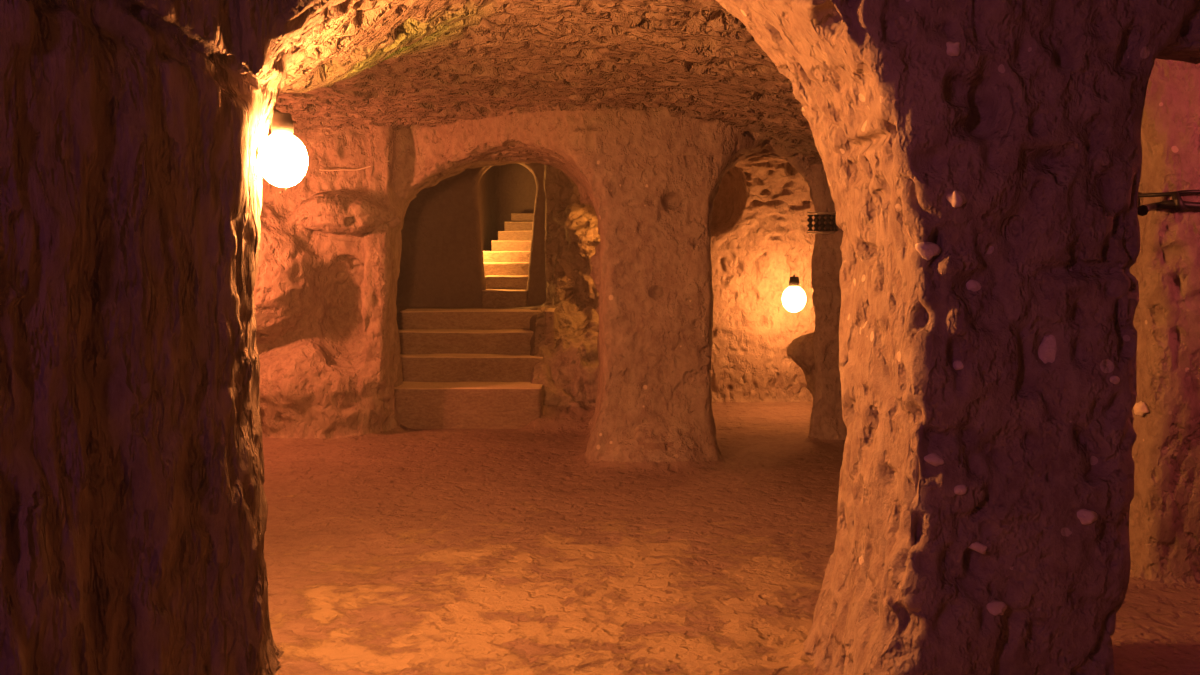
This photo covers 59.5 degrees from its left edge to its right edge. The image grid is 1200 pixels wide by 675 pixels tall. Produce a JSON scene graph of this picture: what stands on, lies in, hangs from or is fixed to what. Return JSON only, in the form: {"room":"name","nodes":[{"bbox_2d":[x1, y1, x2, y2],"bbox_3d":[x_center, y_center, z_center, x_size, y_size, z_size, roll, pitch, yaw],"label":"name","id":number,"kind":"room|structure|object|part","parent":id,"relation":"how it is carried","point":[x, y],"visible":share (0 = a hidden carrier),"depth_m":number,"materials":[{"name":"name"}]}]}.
{"room":"underground cave dwelling","nodes":[
{"label":"underground cave dwelling","id":0,"kind":"room"},
{"bbox_2d":[99,0,136,14],"bbox_3d":[0.121,-0.959,-0.261,6.584,0.778,6.118,0,4,0],"label":"ceiling","id":1,"kind":"structure","parent":0,"point":[114,4],"depth_m":2.77,"materials":[{"name":"brown stone"}]},
{"bbox_2d":[0,0,344,674],"bbox_3d":[-1.813,0.011,0.530,3.037,2.700,6.466,0,4,0],"label":"wall","id":2,"kind":"structure","parent":0,"point":[134,507],"depth_m":2.82,"materials":[{"name":"brown stone"}]},
{"bbox_2d":[259,109,307,186],"bbox_3d":[-1.052,-0.631,3.482,0.160,0.263,0.160,-2,5,-28],"label":"wall lamp","id":3,"kind":"object","parent":2,"relation":"attached to","point":[283,162],"visible":0.94,"depth_m":3.44,"materials":[{"name":"glass"}]},
{"bbox_2d":[271,112,293,134],"bbox_3d":[-1.052,-0.705,3.475,0.072,0.072,0.074,0,4,0],"label":"socket","id":4,"kind":"object","parent":3,"relation":"attached to","point":[281,123],"depth_m":3.45,"materials":[{"name":"metal"}]},
{"bbox_3d":[-1.052,-0.589,3.485,0.160,0.179,0.160,0,4,0],"label":"bulb","id":5,"kind":"part","parent":3,"relation":"part of","materials":[{"name":"white glass"}]},
{"bbox_2d":[396,163,546,381],"bbox_3d":[-1.334,-1.142,10.767,1.779,3.361,4.245,0,4,0],"label":"wall","id":6,"kind":"structure","parent":0,"point":[448,226],"depth_m":10.32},
{"bbox_2d":[482,213,533,307],"bbox_3d":[-0.980,-0.852,11.607,0.760,1.089,2.725,0,4,0],"label":"stone staircase","id":7,"kind":"structure","parent":6,"relation":"attached to","point":[506,267],"depth_m":10.84,"materials":[{"name":"stone"}]},
{"bbox_2d":[254,103,826,438],"bbox_3d":[0.055,-0.444,5.774,5.922,2.792,5.958,0,4,0],"label":"wall","id":8,"kind":"structure","parent":0,"point":[328,340],"depth_m":8.05,"materials":[{"name":"brown stone"}]},
{"bbox_2d":[319,160,389,170],"bbox_3d":[-1.886,-1.323,8.090,0.582,0.075,0.041,1,5,12],"label":"wire","id":9,"kind":"object","parent":8,"relation":"attached to","point":[388,160],"visible":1,"depth_m":8.12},
{"bbox_2d":[533,165,599,384],"bbox_3d":[0.019,-0.777,9.481,1.179,2.245,1.588,0,4,0],"label":"wall","id":10,"kind":"structure","parent":0,"point":[572,237],"depth_m":9.35,"materials":[{"name":"brown stone"}]},
{"bbox_2d":[269,0,1146,163],"bbox_3d":[0.143,-1.464,5.791,6.922,1.071,4.714,0,4,0],"label":"ceiling","id":11,"kind":"structure","parent":0,"point":[399,64],"depth_m":5.60,"materials":[{"name":"brown stone"}]},
{"bbox_2d":[262,402,1199,674],"bbox_3d":[0.148,1.063,3.410,6.901,0.221,13.058,0,4,0],"label":"floor","id":12,"kind":"structure","parent":0,"point":[401,550],"depth_m":4.89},
{"bbox_2d":[394,308,555,428],"bbox_3d":[-1.093,0.239,9.095,1.403,0.963,1.309,0,4,0],"label":"stone staircase","id":13,"kind":"structure","parent":12,"relation":"on","point":[462,368],"depth_m":8.89,"materials":[{"name":"brown stone"}]},
{"bbox_2d":[580,155,729,462],"bbox_3d":[0.371,-0.232,7.531,1.047,2.044,1.556,0,4,0],"label":"rock pillar","id":14,"kind":"structure","parent":12,"relation":"on","point":[654,212],"depth_m":6.94,"materials":[{"name":"brown stone"}]},
{"bbox_2d":[787,179,846,439],"bbox_3d":[1.955,-0.202,7.881,0.754,1.944,1.501,-4,6,-39],"label":"rock pillar","id":15,"kind":"structure","parent":12,"relation":"on","point":[816,352],"depth_m":7.83,"materials":[{"name":"brown stone"}]},
{"bbox_2d":[807,212,837,233],"bbox_3d":[1.684,-0.846,7.747,0.294,0.166,0.183,-1,5,-9],"label":"band","id":16,"kind":"object","parent":15,"relation":"attached to","point":[810,220],"visible":0.81,"depth_m":7.69,"materials":[{"name":"metal"}]},
{"bbox_2d":[716,0,1199,674],"bbox_3d":[0.723,-0.329,3.388,2.058,2.936,1.197,0,4,0],"label":"rock pillar","id":17,"kind":"structure","parent":12,"relation":"on","point":[1036,120],"depth_m":2.90,"materials":[{"name":"brown stone"}]},
{"bbox_2d":[915,242,940,260],"bbox_3d":[0.902,-0.238,2.890,0.072,0.052,0.042,0,4,0],"label":"stone","id":18,"kind":"object","parent":17,"relation":"attached to","point":[927,250],"visible":1,"depth_m":2.88,"materials":[{"name":"stone"}]},
{"bbox_2d":[924,453,944,466],"bbox_3d":[0.928,0.341,2.919,0.057,0.036,0.026,2,5,24],"label":"stone","id":19,"kind":"object","parent":17,"relation":"attached to","point":[933,459],"visible":1,"depth_m":2.91,"materials":[{"name":"stone"}]},
{"bbox_2d":[946,42,960,55],"bbox_3d":[0.937,-0.766,2.786,0.028,0.040,0.037,-4,6,-44],"label":"stone","id":20,"kind":"object","parent":17,"relation":"attached to","point":[953,49],"visible":1,"depth_m":2.78,"materials":[{"name":"stone"}]},
{"bbox_2d":[946,190,966,207],"bbox_3d":[0.961,-0.372,2.824,0.058,0.047,0.034,0,4,0],"label":"stone","id":21,"kind":"object","parent":17,"relation":"attached to","point":[957,199],"visible":1,"depth_m":2.81,"materials":[{"name":"stone"}]},
{"bbox_2d":[953,360,962,369],"bbox_3d":[0.987,0.076,2.898,0.026,0.027,0.040,0,4,0],"label":"stone","id":22,"kind":"object","parent":17,"relation":"attached to","point":[957,364],"visible":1,"depth_m":2.89,"materials":[{"name":"stone"}]},
{"bbox_2d":[954,485,966,494],"bbox_3d":[0.997,0.421,2.905,0.038,0.028,0.023,0,4,0],"label":"stone","id":23,"kind":"object","parent":17,"relation":"attached to","point":[959,489],"visible":1,"depth_m":2.90,"materials":[{"name":"stone"}]},
{"bbox_2d":[966,280,980,291],"bbox_3d":[1.032,-0.143,2.903,0.044,0.035,0.027,3,6,37],"label":"stone","id":24,"kind":"object","parent":17,"relation":"attached to","point":[972,285],"visible":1,"depth_m":2.90,"materials":[{"name":"stone"}]},
{"bbox_2d":[968,542,986,553],"bbox_3d":[1.050,0.585,2.935,0.062,0.037,0.024,2,5,27],"label":"stone","id":25,"kind":"object","parent":17,"relation":"attached to","point":[976,546],"visible":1,"depth_m":2.92,"materials":[{"name":"stone"}]},
{"bbox_2d":[986,600,1006,615],"bbox_3d":[1.105,0.754,2.928,0.058,0.038,0.036,0,4,0],"label":"stone","id":26,"kind":"object","parent":17,"relation":"attached to","point":[995,607],"visible":1,"depth_m":2.92,"materials":[{"name":"stone"}]},
{"bbox_2d":[1038,335,1056,363],"bbox_3d":[1.244,0.039,2.931,0.060,0.121,0.052,0,4,0],"label":"stone","id":27,"kind":"object","parent":17,"relation":"attached to","point":[1047,349],"visible":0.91,"depth_m":2.91,"materials":[{"name":"stone"}]},
{"bbox_2d":[1077,509,1097,524],"bbox_3d":[1.338,0.493,2.884,0.052,0.044,0.032,2,5,29],"label":"stone","id":28,"kind":"object","parent":17,"relation":"attached to","point":[1086,517],"visible":1,"depth_m":2.87,"materials":[{"name":"stone"}]},
{"bbox_2d":[1109,376,1119,383],"bbox_3d":[1.404,0.116,2.865,0.029,0.024,0.018,0,4,0],"label":"stone","id":29,"kind":"object","parent":17,"relation":"attached to","point":[1113,379],"visible":1,"depth_m":2.86,"materials":[{"name":"stone"}]},
{"bbox_2d":[711,154,815,401],"bbox_3d":[1.829,-0.569,8.907,2.486,2.516,1.976,0,4,0],"label":"wall","id":30,"kind":"structure","parent":0,"point":[760,239],"depth_m":9.82,"materials":[{"name":"stone"}]},
{"bbox_2d":[782,275,805,311],"bbox_3d":[1.728,-0.401,9.456,0.210,0.336,0.426,0,4,0],"label":"wall lamp","id":31,"kind":"object","parent":30,"relation":"attached to","point":[794,297],"visible":1,"depth_m":9.29,"materials":[{"name":"glass"}]},
{"bbox_3d":[1.728,-0.343,9.352,0.210,0.235,0.210,0,4,0],"label":"bulb","id":32,"kind":"part","parent":31,"relation":"part of","materials":[{"name":"white glass"}]},
{"bbox_2d":[789,276,799,286],"bbox_3d":[1.728,-0.495,9.340,0.094,0.094,0.097,0,4,0],"label":"socket","id":33,"kind":"object","parent":31,"relation":"attached to","point":[793,281],"depth_m":9.30,"materials":[{"name":"metal"}]},
{"bbox_2d":[1129,58,1199,583],"bbox_3d":[2.636,-0.225,2.139,2.042,2.889,9.701,0,4,0],"label":"wall","id":34,"kind":"structure","parent":0,"point":[1164,515],"depth_m":4.38,"materials":[{"name":"brown stone"}]},
{"bbox_2d":[1133,401,1148,416],"bbox_3d":[2.300,0.304,4.455,0.056,0.074,0.072,0,4,0],"label":"stone","id":35,"kind":"object","parent":34,"relation":"attached to","point":[1140,409],"visible":0.99,"depth_m":4.43,"materials":[{"name":"stone"}]},
{"bbox_2d":[1137,200,1199,215],"bbox_3d":[1.955,-0.460,3.715,0.274,0.117,1.716,3,6,37],"label":"power cable","id":36,"kind":"object","parent":34,"relation":"attached to","point":[1142,210],"visible":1,"depth_m":4.30,"materials":[{"name":"black rubber"}]},
{"bbox_2d":[1138,190,1199,196],"bbox_3d":[2.399,-0.601,4.350,0.326,0.033,0.095,2,5,27],"label":"power cable","id":37,"kind":"object","parent":34,"relation":"attached to","point":[1182,191],"visible":0.97,"depth_m":4.33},
{"bbox_2d":[1171,191,1186,212],"bbox_3d":[2.374,-0.556,4.304,0.057,0.087,0.042,2,5,22],"label":"clip","id":38,"kind":"object","parent":34,"relation":"attached to","point":[1179,205],"visible":1,"depth_m":4.30,"materials":[{"name":"metal"}]}
]}

